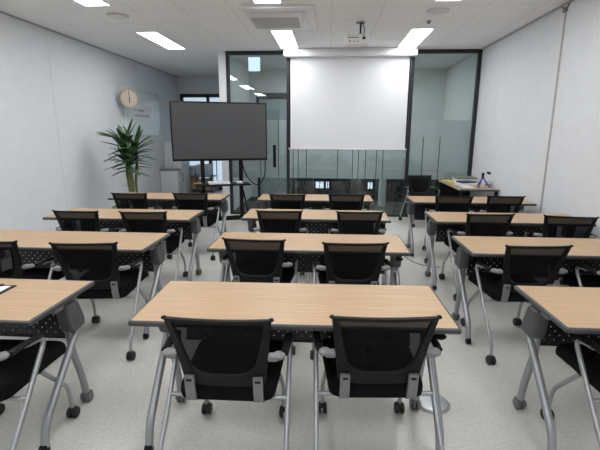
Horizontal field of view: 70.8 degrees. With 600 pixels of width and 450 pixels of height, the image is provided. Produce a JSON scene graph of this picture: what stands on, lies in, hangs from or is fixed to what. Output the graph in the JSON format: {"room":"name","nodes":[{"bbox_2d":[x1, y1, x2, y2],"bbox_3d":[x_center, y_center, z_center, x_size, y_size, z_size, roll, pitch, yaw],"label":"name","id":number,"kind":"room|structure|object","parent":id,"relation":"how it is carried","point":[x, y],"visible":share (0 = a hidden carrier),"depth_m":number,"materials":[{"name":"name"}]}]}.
{"room":"classroom","nodes":[
{"label":"classroom","id":0,"kind":"room"},
{"bbox_2d":[0,13,178,230],"bbox_3d":[-3.782,-0.974,4.670,0.100,3.000,14.400,1,12,4],"label":"wall","id":1,"kind":"structure","parent":0,"point":[88,81],"depth_m":6.37,"materials":[{"name":"white paint"}]},
{"bbox_2d":[46,31,66,207],"bbox_3d":[-3.615,-1.361,6.308,0.003,2.900,0.006,1,12,4],"label":"trim","id":2,"kind":"structure","parent":1,"relation":"attached to","point":[46,31],"depth_m":6.26,"materials":[{"name":"white"}]},
{"bbox_2d":[0,11,177,76],"bbox_3d":[-3.715,-2.428,4.348,0.022,0.020,14.200,1,12,4],"label":"trim","id":3,"kind":"structure","parent":1,"relation":"attached to","point":[2,12],"depth_m":6.61,"materials":[{"name":"grey"}]},
{"bbox_2d":[119,89,137,107],"bbox_3d":[-3.323,-2.430,8.113,0.348,0.348,0.220,-11,17,-43],"label":"wall clock","id":4,"kind":"object","parent":1,"relation":"attached to","point":[128,98],"visible":1,"depth_m":8.03,"materials":[{"name":"beige plastic"}]},
{"bbox_2d":[122,86,160,135],"bbox_3d":[-3.393,-2.421,9.149,0.029,0.960,1.760,1,12,4],"label":"board","id":5,"kind":"object","parent":1,"relation":"attached to","point":[146,99],"visible":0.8,"depth_m":9.25,"materials":[{"name":"clear glass"}]},
{"bbox_2d":[133,106,150,119],"bbox_3d":[-3.384,-2.395,9.051,0.003,0.260,0.840,1,12,4],"label":"notice","id":6,"kind":"object","parent":5,"relation":"attached to","point":[143,113],"visible":0.98,"depth_m":9.02,"materials":[{"name":"white paper"}]},
{"bbox_2d":[177,76,218,100],"bbox_3d":[-2.246,-2.454,11.472,2.010,3.000,0.100,1,12,4],"label":"wall","id":7,"kind":"structure","parent":0,"point":[204,84],"depth_m":11.18,"materials":[{"name":"white paint"}]},
{"bbox_2d":[180,94,222,189],"bbox_3d":[-2.236,-2.226,11.460,1.940,2.560,0.160,1,12,4],"label":"door","id":8,"kind":"structure","parent":7,"relation":"in","point":[182,96],"depth_m":11.23,"materials":[{"name":"black metal"}]},
{"bbox_2d":[218,51,251,213],"bbox_3d":[-1.299,-2.060,9.691,0.130,3.000,3.610,1,12,4],"label":"wall column","id":9,"kind":"structure","parent":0,"point":[239,74],"depth_m":8.43,"materials":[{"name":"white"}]},
{"bbox_2d":[0,0,568,76],"bbox_3d":[-0.394,-2.425,4.115,6.880,0.100,14.400,1,12,4],"label":"ceiling","id":10,"kind":"structure","parent":0,"point":[205,28],"depth_m":5.76,"materials":[{"name":"paint"}]},
{"bbox_2d":[73,0,111,5],"bbox_3d":[-2.389,-2.409,4.269,0.320,0.011,1.300,1,12,4],"label":"recessed light","id":11,"kind":"object","parent":10,"relation":"in","point":[82,2],"visible":1,"depth_m":4.78,"materials":[{"name":"white plastic"}]},
{"bbox_2d":[106,12,129,19],"bbox_3d":[-2.290,-2.628,5.312,0.270,0.027,0.270,1,12,4],"label":"ceiling speaker","id":12,"kind":"object","parent":10,"relation":"attached to","point":[115,15],"visible":1,"depth_m":5.26,"materials":[{"name":"white plastic"}]},
{"bbox_2d":[135,31,185,48],"bbox_3d":[-2.210,-2.962,6.803,0.320,0.011,1.300,1,12,4],"label":"recessed light","id":13,"kind":"object","parent":10,"relation":"in","point":[154,36],"visible":1,"depth_m":6.67,"materials":[{"name":"white plastic"}]},
{"bbox_2d":[252,0,281,3],"bbox_3d":[-0.403,-2.372,4.138,0.320,0.011,1.300,1,12,4],"label":"recessed light","id":14,"kind":"object","parent":10,"relation":"in","point":[254,1],"visible":1,"depth_m":4.71,"materials":[{"name":"white plastic"}]},
{"bbox_2d":[254,0,279,2],"bbox_3d":[-0.403,-2.373,4.138,0.288,0.006,1.268,1,12,4],"label":"diffuser","id":15,"kind":"object","parent":14,"relation":"attached to","point":[255,1],"depth_m":4.71,"materials":[{"name":"white plastic"}]},
{"bbox_2d":[242,4,316,28],"bbox_3d":[-0.218,-2.621,5.358,0.840,0.044,1.010,1,12,4],"label":"air conditioner","id":16,"kind":"object","parent":10,"relation":"attached to","point":[261,16],"visible":1,"depth_m":5.22,"materials":[{"name":"white plastic"}]},
{"bbox_2d":[250,17,300,27],"bbox_3d":[-0.306,-2.642,5.524,0.600,0.006,0.510,1,12,4],"label":"grille","id":17,"kind":"object","parent":16,"relation":"attached to","point":[259,22],"depth_m":5.47,"materials":[{"name":"grey"}]},
{"bbox_2d":[270,30,298,47],"bbox_3d":[-0.225,-2.925,6.672,0.320,0.011,1.300,1,12,4],"label":"recessed light","id":18,"kind":"object","parent":10,"relation":"in","point":[284,38],"visible":1,"depth_m":6.56,"materials":[{"name":"white plastic"}]},
{"bbox_2d":[284,47,417,149],"bbox_3d":[0.866,-2.222,7.528,2.310,1.737,0.160,1,12,4],"label":"projection screen","id":19,"kind":"object","parent":10,"relation":"hanging from","point":[340,98],"visible":1,"depth_m":7.57,"materials":[{"name":"white fabric"}]},
{"bbox_2d":[345,21,368,46],"bbox_3d":[0.758,-2.557,5.657,0.300,0.289,0.281,1,12,4],"label":"projector","id":20,"kind":"object","parent":10,"relation":"hanging from","point":[351,40],"visible":1,"depth_m":5.56,"materials":[{"name":"white plastic"}]},
{"bbox_2d":[397,28,434,46],"bbox_3d":[1.770,-2.888,6.540,0.320,0.011,1.300,1,12,4],"label":"recessed light","id":21,"kind":"object","parent":10,"relation":"in","point":[415,36],"visible":1,"depth_m":6.44,"materials":[{"name":"white plastic"}]},
{"bbox_2d":[426,7,449,14],"bbox_3d":[1.648,-2.553,5.042,0.270,0.027,0.270,1,12,4],"label":"ceiling speaker","id":22,"kind":"object","parent":10,"relation":"attached to","point":[436,10],"visible":1,"depth_m":5.00,"materials":[{"name":"white plastic"}]},
{"bbox_2d":[0,190,599,449],"bbox_3d":[-0.406,0.601,4.777,6.880,0.106,14.400,1,12,4],"label":"floor","id":23,"kind":"structure","parent":0,"point":[482,414],"depth_m":2.52,"materials":[{"name":"plastic"}]},
{"bbox_2d":[0,240,63,322],"bbox_3d":[-2.156,0.463,3.192,0.608,0.837,0.663,0,12,1],"label":"chair","id":24,"kind":"object","parent":23,"relation":"on","point":[11,266],"visible":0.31,"depth_m":2.99,"materials":[{"name":"black fabric"}]},
{"bbox_2d":[0,333,79,449],"bbox_3d":[-1.500,0.728,1.993,0.608,0.837,0.663,1,12,3],"label":"chair","id":25,"kind":"object","parent":23,"relation":"on","point":[21,361],"visible":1,"depth_m":1.99,"materials":[{"name":"grey plastic"}]},
{"bbox_2d":[0,278,94,449],"bbox_3d":[-1.956,0.718,2.306,1.500,0.720,0.550,1,12,4],"label":"folding table","id":26,"kind":"object","parent":23,"relation":"on","point":[30,302],"visible":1,"depth_m":2.26,"materials":[{"name":"beige wood"}]},
{"bbox_2d":[0,284,16,293],"bbox_3d":[-1.696,0.350,2.268,0.230,0.014,0.180,0,12,1],"label":"clipboard","id":27,"kind":"object","parent":26,"relation":"on","point":[3,288],"visible":1,"depth_m":2.31,"materials":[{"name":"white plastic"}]},
{"bbox_2d":[0,230,169,338],"bbox_3d":[-1.879,0.463,3.470,1.500,0.720,0.550,1,12,4],"label":"folding table","id":28,"kind":"object","parent":23,"relation":"on","point":[130,245],"visible":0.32,"depth_m":3.46,"materials":[{"name":"beige wood"}]},
{"bbox_2d":[52,210,120,231],"bbox_3d":[-2.118,0.219,4.311,0.608,0.837,0.663,1,12,4],"label":"chair","id":29,"kind":"object","parent":23,"relation":"on","point":[67,220],"visible":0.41,"depth_m":4.05,"materials":[{"name":"black fabric"}]},
{"bbox_2d":[48,242,147,359],"bbox_3d":[-1.471,0.474,3.155,0.608,0.837,0.663,0,12,-2],"label":"chair","id":30,"kind":"object","parent":23,"relation":"on","point":[98,263],"visible":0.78,"depth_m":2.96,"materials":[{"name":"black fabric"}]},
{"bbox_2d":[42,208,203,280],"bbox_3d":[-1.828,0.230,4.539,1.500,0.720,0.550,1,12,4],"label":"folding table","id":31,"kind":"object","parent":23,"relation":"on","point":[107,217],"visible":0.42,"depth_m":4.57,"materials":[{"name":"beige wood"}]},
{"bbox_2d":[96,118,155,192],"bbox_3d":[-2.886,-0.893,7.151,0.924,1.791,0.758,-6,14,-25],"label":"potted plant","id":32,"kind":"object","parent":23,"relation":"on","point":[129,153],"visible":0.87,"depth_m":7.05,"materials":[{"name":"green plant"}]},
{"bbox_2d":[111,192,161,230],"bbox_3d":[-2.087,-0.037,5.485,0.608,0.837,0.663,1,12,3],"label":"chair","id":33,"kind":"object","parent":23,"relation":"on","point":[122,200],"visible":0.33,"depth_m":5.22,"materials":[{"name":"black fabric"}]},
{"bbox_2d":[118,211,187,280],"bbox_3d":[-1.480,0.228,4.280,0.608,0.837,0.663,0,12,0],"label":"chair","id":34,"kind":"object","parent":23,"relation":"on","point":[143,222],"visible":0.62,"depth_m":4.05,"materials":[{"name":"black fabric"}]},
{"bbox_2d":[108,192,230,235],"bbox_3d":[-1.742,-0.043,5.791,1.500,0.720,0.550,1,12,4],"label":"folding table","id":35,"kind":"object","parent":23,"relation":"on","point":[152,198],"visible":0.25,"depth_m":5.78,"materials":[{"name":"beige wood"}]},
{"bbox_2d":[160,168,181,192],"bbox_3d":[-3.132,-1.021,10.308,0.441,0.690,0.300,1,12,4],"label":"cabinet","id":36,"kind":"object","parent":23,"relation":"on","point":[171,179],"depth_m":10.17,"materials":[{"name":"white metal"}]},
{"bbox_2d":[160,168,180,170],"bbox_3d":[-3.136,-1.343,10.238,0.430,0.030,0.300,1,12,4],"label":"countertop","id":37,"kind":"structure","parent":36,"relation":"on","point":[165,169],"depth_m":10.10,"materials":[{"name":"grey plastic"}]},
{"bbox_2d":[163,141,190,192],"bbox_3d":[-3.095,-1.442,10.716,0.435,1.340,0.660,1,12,4],"label":"cabinet","id":38,"kind":"object","parent":23,"relation":"on","point":[184,166],"visible":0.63,"depth_m":10.39,"materials":[{"name":"grey metal"}]},
{"bbox_2d":[167,192,220,260],"bbox_3d":[-1.334,-0.036,5.494,0.608,0.837,0.663,1,12,5],"label":"chair","id":39,"kind":"object","parent":23,"relation":"on","point":[184,201],"visible":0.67,"depth_m":5.27,"materials":[{"name":"black fabric"}]},
{"bbox_2d":[190,161,217,191],"bbox_3d":[-2.748,-1.509,11.355,0.944,1.200,0.440,1,12,4],"label":"storage rack","id":40,"kind":"object","parent":23,"relation":"on","point":[213,188],"visible":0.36,"depth_m":11.27,"materials":[{"name":"silver metal"}]},
{"bbox_2d":[189,165,196,175],"bbox_3d":[-2.968,-1.467,11.379,0.376,0.264,0.336,1,12,4],"label":"plastic bin","id":41,"kind":"object","parent":40,"relation":"on","point":[193,168],"visible":0.32,"depth_m":11.23,"materials":[{"name":"blue"}]},
{"bbox_2d":[190,177,198,188],"bbox_3d":[-2.969,-1.143,11.450,0.401,0.301,0.340,1,12,4],"label":"cardboard box","id":42,"kind":"object","parent":40,"relation":"on","point":[193,180],"visible":0.32,"depth_m":11.29,"materials":[{"name":"beige cardboard"}]},
{"bbox_2d":[197,164,211,175],"bbox_3d":[-2.549,-1.479,11.347,0.356,0.304,0.336,1,12,4],"label":"plastic bin","id":43,"kind":"object","parent":40,"relation":"on","point":[208,167],"visible":0.7,"depth_m":11.20,"materials":[{"name":"blue"}]},
{"bbox_2d":[198,178,212,188],"bbox_3d":[-2.550,-1.120,11.425,0.341,0.271,0.340,1,12,4],"label":"cardboard box","id":44,"kind":"object","parent":40,"relation":"on","point":[206,179],"visible":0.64,"depth_m":11.27,"materials":[{"name":"beige cardboard"}]},
{"bbox_2d":[195,160,250,220],"bbox_3d":[-1.286,-0.836,7.017,0.924,1.750,0.775,-4,13,-17],"label":"stand","id":45,"kind":"object","parent":23,"relation":"on","point":[203,185],"visible":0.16,"depth_m":7.08,"materials":[{"name":"black metal"}]},
{"bbox_2d":[169,101,266,160],"bbox_3d":[-1.289,-1.507,6.819,1.530,0.925,0.074,-4,13,-17],"label":"television","id":46,"kind":"object","parent":45,"relation":"attached to","point":[200,130],"visible":1,"depth_m":6.77,"materials":[{"name":"black"}]},
{"bbox_2d":[242,159,265,184],"bbox_3d":[-0.778,-0.904,7.085,0.408,0.465,0.034,-1,12,-4],"label":"cable","id":47,"kind":"object","parent":46,"relation":"hanging from","point":[264,159],"visible":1,"depth_m":7.09,"materials":[{"name":"black plastic"}]},
{"bbox_2d":[208,181,229,184],"bbox_3d":[-1.321,-0.689,6.878,0.340,0.030,0.200,-4,13,-17],"label":"paper stack","id":48,"kind":"object","parent":45,"relation":"on","point":[209,182],"visible":1,"depth_m":6.80,"materials":[{"name":"white paper"}]},
{"bbox_2d":[195,182,250,186],"bbox_3d":[-1.262,-0.665,6.902,0.880,0.025,0.310,-4,13,-17],"label":"shelf","id":49,"kind":"object","parent":45,"relation":"attached to","point":[203,184],"depth_m":6.78,"materials":[{"name":"black plastic"}]},
{"bbox_2d":[158,315,292,449],"bbox_3d":[-0.323,0.730,2.008,0.608,0.837,0.663,1,12,3],"label":"chair","id":50,"kind":"object","parent":23,"relation":"on","point":[220,359],"visible":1,"depth_m":1.81,"materials":[{"name":"black fabric"}]},
{"bbox_2d":[220,237,298,354],"bbox_3d":[-0.304,0.453,3.273,0.608,0.837,0.663,1,12,6],"label":"chair","id":51,"kind":"object","parent":23,"relation":"on","point":[249,260],"visible":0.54,"depth_m":3.05,"materials":[{"name":"black fabric"}]},
{"bbox_2d":[252,210,308,282],"bbox_3d":[-0.196,0.216,4.361,0.608,0.837,0.663,0,12,1],"label":"chair","id":52,"kind":"object","parent":23,"relation":"on","point":[269,221],"visible":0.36,"depth_m":4.11,"materials":[{"name":"black fabric"}]},
{"bbox_2d":[266,194,311,259],"bbox_3d":[-0.139,-0.018,5.435,0.608,0.837,0.663,1,12,4],"label":"chair","id":53,"kind":"object","parent":23,"relation":"on","point":[278,201],"visible":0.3,"depth_m":5.16,"materials":[{"name":"black fabric"}]},
{"bbox_2d":[128,281,461,449],"bbox_3d":[-0.025,0.742,2.231,1.500,0.720,0.550,1,12,3],"label":"folding table","id":54,"kind":"object","parent":23,"relation":"on","point":[293,307],"visible":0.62,"depth_m":2.15,"materials":[{"name":"brown wood"}]},
{"bbox_2d":[290,178,313,193],"bbox_3d":[0.042,-0.892,10.068,0.560,0.552,0.428,1,12,4],"label":"base cabinet","id":55,"kind":"object","parent":23,"relation":"on","point":[297,185],"visible":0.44,"depth_m":9.86,"materials":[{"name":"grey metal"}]},
{"bbox_2d":[207,232,410,284],"bbox_3d":[0.070,0.482,3.424,1.500,0.720,0.550,1,12,4],"label":"folding table","id":56,"kind":"object","parent":23,"relation":"on","point":[303,245],"visible":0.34,"depth_m":3.43,"materials":[{"name":"beige wood"}]},
{"bbox_2d":[256,194,373,232],"bbox_3d":[0.202,-0.018,5.714,1.500,0.720,0.550,1,12,4],"label":"folding table","id":57,"kind":"object","parent":23,"relation":"on","point":[310,199],"visible":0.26,"depth_m":5.71,"materials":[{"name":"beige wood"}]},
{"bbox_2d":[241,209,390,284],"bbox_3d":[0.168,0.237,4.546,1.500,0.720,0.550,1,12,4],"label":"folding table","id":58,"kind":"object","parent":23,"relation":"on","point":[309,217],"visible":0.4,"depth_m":4.57,"materials":[{"name":"beige wood"}]},
{"bbox_2d":[322,194,367,231],"bbox_3d":[0.574,-0.018,5.444,0.608,0.837,0.663,1,12,2],"label":"chair","id":59,"kind":"object","parent":23,"relation":"on","point":[336,201],"visible":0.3,"depth_m":5.18,"materials":[{"name":"black fabric"}]},
{"bbox_2d":[331,178,367,194],"bbox_3d":[1.159,-0.872,9.994,0.840,0.552,0.428,1,12,4],"label":"base cabinet","id":60,"kind":"object","parent":23,"relation":"on","point":[338,186],"visible":0.57,"depth_m":9.79,"materials":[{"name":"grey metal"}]},
{"bbox_2d":[310,242,391,359],"bbox_3d":[0.379,0.476,3.185,0.608,0.837,0.663,0,12,0],"label":"chair","id":61,"kind":"object","parent":23,"relation":"on","point":[345,263],"visible":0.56,"depth_m":2.96,"materials":[{"name":"black fabric"}]},
{"bbox_2d":[328,211,385,234],"bbox_3d":[0.572,0.227,4.327,0.608,0.837,0.663,0,12,1],"label":"chair","id":62,"kind":"object","parent":23,"relation":"on","point":[361,223],"visible":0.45,"depth_m":4.07,"materials":[{"name":"black fabric"}]},
{"bbox_2d":[313,315,443,449],"bbox_3d":[0.348,0.727,2.032,0.608,0.837,0.663,0,12,0],"label":"chair","id":63,"kind":"object","parent":23,"relation":"on","point":[366,357],"visible":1,"depth_m":1.84,"materials":[{"name":"black fabric"}]},
{"bbox_2d":[378,179,386,206],"bbox_3d":[1.785,-1.265,9.037,0.170,1.750,0.170,1,12,4],"label":"post","id":64,"kind":"object","parent":23,"relation":"on","point":[382,182],"visible":0.27,"depth_m":9.09,"materials":[{"name":"grey"}]},
{"bbox_2d":[375,179,403,201],"bbox_3d":[2.147,-0.853,9.928,0.700,0.552,0.428,1,12,4],"label":"base cabinet","id":65,"kind":"object","parent":23,"relation":"on","point":[394,188],"visible":0.59,"depth_m":9.74,"materials":[{"name":"grey metal"}]},
{"bbox_2d":[398,175,439,227],"bbox_3d":[2.125,-0.431,7.365,0.608,0.837,0.663,0,12,-2],"label":"chair","id":66,"kind":"object","parent":23,"relation":"on","point":[419,185],"visible":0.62,"depth_m":7.49,"materials":[{"name":"black fabric"}]},
{"bbox_2d":[407,180,438,200],"bbox_3d":[2.895,-0.839,9.879,0.720,0.552,0.428,1,12,4],"label":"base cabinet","id":67,"kind":"object","parent":23,"relation":"on","point":[433,191],"visible":0.02,"depth_m":9.66,"materials":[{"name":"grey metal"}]},
{"bbox_2d":[419,395,449,413],"bbox_3d":[0.782,1.049,2.495,0.204,0.013,0.204,1,12,4],"label":"disc","id":68,"kind":"object","parent":23,"relation":"on","point":[426,401],"visible":0.49,"depth_m":2.47,"materials":[{"name":"grey"}]},
{"bbox_2d":[422,195,474,262],"bbox_3d":[1.873,0.009,5.348,0.608,0.837,0.663,2,12,8],"label":"chair","id":69,"kind":"object","parent":23,"relation":"on","point":[442,203],"visible":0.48,"depth_m":5.10,"materials":[{"name":"grey plastic"}]},
{"bbox_2d":[438,180,499,195],"bbox_3d":[2.804,-0.335,7.210,0.600,0.721,1.338,1,12,4],"label":"desk","id":70,"kind":"object","parent":23,"relation":"on","point":[446,189],"visible":0.48,"depth_m":7.68,"materials":[{"name":"brown wood"}]},
{"bbox_2d":[452,176,477,182],"bbox_3d":[2.916,-0.808,7.477,0.344,0.092,0.284,0,12,1],"label":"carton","id":71,"kind":"object","parent":70,"relation":"on","point":[454,178],"visible":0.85,"depth_m":7.35,"materials":[{"name":"white cardboard"}]},
{"bbox_2d":[454,181,476,185],"bbox_3d":[2.790,-0.701,7.120,0.340,0.035,0.300,3,13,12],"label":"pile","id":72,"kind":"object","parent":70,"relation":"on","point":[455,182],"visible":0.68,"depth_m":6.98,"materials":[{"name":"white paper"}]},
{"bbox_2d":[456,180,475,182],"bbox_3d":[2.789,-0.725,7.084,0.261,0.025,0.191,-3,13,-13],"label":"book","id":73,"kind":"object","parent":72,"relation":"on","point":[461,181],"visible":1,"depth_m":7.02,"materials":[{"name":"blue paper"}]},
{"bbox_2d":[456,185,474,187],"bbox_3d":[2.644,-0.614,6.759,0.201,0.017,0.260,0,12,-2],"label":"notebook","id":74,"kind":"object","parent":70,"relation":"on","point":[460,186],"visible":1,"depth_m":6.73,"materials":[{"name":"white paper"}]},
{"bbox_2d":[476,171,490,187],"bbox_3d":[2.899,-0.718,6.669,0.215,0.259,0.222,1,12,4],"label":"tripod","id":75,"kind":"object","parent":70,"relation":"on","point":[489,173],"visible":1,"depth_m":6.63,"materials":[{"name":"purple plastic"}]},
{"bbox_2d":[480,180,491,186],"bbox_3d":[3.017,-0.673,6.842,0.124,0.100,0.162,0,12,-2],"label":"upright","id":76,"kind":"object","parent":70,"relation":"on","point":[483,184],"visible":0.79,"depth_m":6.77,"materials":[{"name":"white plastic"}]},
{"bbox_2d":[405,196,536,256],"bbox_3d":[2.178,0.021,5.571,1.500,0.720,0.550,1,12,4],"label":"folding table","id":77,"kind":"object","parent":23,"relation":"on","point":[420,203],"visible":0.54,"depth_m":5.61,"materials":[{"name":"beige wood"}]},
{"bbox_2d":[439,213,515,300],"bbox_3d":[1.774,0.251,4.239,0.608,0.837,0.663,0,12,0],"label":"chair","id":78,"kind":"object","parent":23,"relation":"on","point":[494,225],"visible":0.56,"depth_m":4.00,"materials":[{"name":"black fabric"}]},
{"bbox_2d":[472,195,525,259],"bbox_3d":[2.477,0.007,5.367,0.608,0.837,0.663,1,12,2],"label":"chair","id":79,"kind":"object","parent":23,"relation":"on","point":[495,204],"visible":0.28,"depth_m":5.11,"materials":[{"name":"black fabric"}]},
{"bbox_2d":[424,212,595,289],"bbox_3d":[2.098,0.274,4.414,1.500,0.720,0.550,1,12,4],"label":"folding table","id":80,"kind":"object","parent":23,"relation":"on","point":[520,220],"visible":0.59,"depth_m":4.48,"materials":[{"name":"beige wood"}]},
{"bbox_2d":[461,245,573,364],"bbox_3d":[1.594,0.492,3.131,0.608,0.837,0.663,0,12,-1],"label":"chair","id":81,"kind":"object","parent":23,"relation":"on","point":[522,265],"visible":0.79,"depth_m":2.93,"materials":[{"name":"black fabric"}]},
{"bbox_2d":[451,236,599,343],"bbox_3d":[2.003,0.512,3.322,1.500,0.720,0.550,1,12,4],"label":"folding table","id":82,"kind":"object","parent":23,"relation":"on","point":[586,251],"visible":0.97,"depth_m":3.37,"materials":[{"name":"beige wood"}]},
{"bbox_2d":[512,285,599,449],"bbox_3d":[1.947,0.764,2.167,1.500,0.720,0.550,1,12,4],"label":"folding table","id":83,"kind":"object","parent":23,"relation":"on","point":[575,311],"visible":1,"depth_m":2.19,"materials":[{"name":"beige wood"}]},
{"bbox_2d":[524,215,599,302],"bbox_3d":[2.508,0.276,4.138,0.608,0.837,0.663,3,13,12],"label":"chair","id":84,"kind":"object","parent":23,"relation":"on","point":[553,226],"visible":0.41,"depth_m":3.88,"materials":[{"name":"black fabric"}]},
{"bbox_2d":[540,335,599,447],"bbox_3d":[1.592,0.745,1.974,0.608,0.837,0.663,1,12,2],"label":"chair","id":85,"kind":"object","parent":23,"relation":"on","point":[583,355],"visible":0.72,"depth_m":2.02,"materials":[{"name":"grey plastic"}]},
{"bbox_2d":[562,264,599,286],"bbox_3d":[2.311,0.508,3.072,0.608,0.837,0.663,1,12,2],"label":"chair","id":86,"kind":"object","parent":23,"relation":"on","point":[577,280],"visible":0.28,"depth_m":3.18,"materials":[{"name":"black fabric"}]},
{"bbox_2d":[249,68,446,196],"bbox_3d":[1.068,-2.135,10.078,4.540,3.000,0.100,1,12,4],"label":"wall","id":87,"kind":"structure","parent":0,"point":[429,86],"depth_m":9.78,"materials":[{"name":"white paint"}]},
{"bbox_2d":[256,93,286,196],"bbox_3d":[-0.614,-1.891,10.172,0.840,2.470,0.050,1,12,4],"label":"door","id":88,"kind":"structure","parent":87,"relation":"in","point":[276,102],"depth_m":10.01,"materials":[{"name":"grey glass"}]},
{"bbox_2d":[315,181,323,188],"bbox_3d":[0.480,-0.979,10.304,0.220,0.200,0.030,1,12,4],"label":"window","id":89,"kind":"structure","parent":87,"relation":"in","point":[316,183],"depth_m":10.30,"materials":[{"name":"white glass"}]},
{"bbox_2d":[325,181,329,188],"bbox_3d":[0.670,-0.976,10.292,0.100,0.200,0.030,1,12,4],"label":"window","id":90,"kind":"structure","parent":87,"relation":"in","point":[327,183],"depth_m":10.28,"materials":[{"name":"white glass"}]},
{"bbox_2d":[314,178,375,197],"bbox_3d":[1.573,-0.924,10.249,3.510,0.554,0.012,1,12,4],"label":"baseboard","id":91,"kind":"structure","parent":87,"relation":"attached to","point":[324,191],"depth_m":10.29,"materials":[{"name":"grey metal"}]},
{"bbox_2d":[368,181,372,189],"bbox_3d":[1.698,-0.956,10.224,0.140,0.200,0.030,1,12,4],"label":"window","id":92,"kind":"structure","parent":87,"relation":"in","point":[369,182],"depth_m":10.22,"materials":[{"name":"white glass"}]},
{"bbox_2d":[225,49,482,216],"bbox_3d":[0.910,-1.641,7.821,4.540,2.996,0.110,1,12,4],"label":"glass wall","id":93,"kind":"structure","parent":0,"point":[441,149],"depth_m":7.88,"materials":[{"name":"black glass"}]},
{"bbox_2d":[248,57,259,70],"bbox_3d":[-0.831,-2.921,7.667,0.216,0.240,0.004,1,12,4],"label":"lit panel","id":94,"kind":"object","parent":93,"relation":"attached to","point":[253,62],"visible":1,"depth_m":7.66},
{"bbox_2d":[443,0,599,274],"bbox_3d":[2.982,-0.847,4.222,0.100,3.000,14.400,1,12,4],"label":"wall","id":95,"kind":"structure","parent":0,"point":[518,74],"depth_m":5.27,"materials":[{"name":"white paint"}]},
{"bbox_2d":[482,0,573,49],"bbox_3d":[2.804,-1.923,2.163,0.022,0.020,10.620,1,12,4],"label":"trim","id":96,"kind":"structure","parent":95,"relation":"attached to","point":[569,1],"depth_m":5.51,"materials":[{"name":"grey metal"}]},
{"bbox_2d":[539,3,569,212],"bbox_3d":[2.975,-1.058,5.043,0.030,2.900,0.161,1,12,4],"label":"cable","id":97,"kind":"object","parent":95,"relation":"attached to","point":[565,9],"visible":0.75,"depth_m":4.95,"materials":[{"name":"grey plastic"}]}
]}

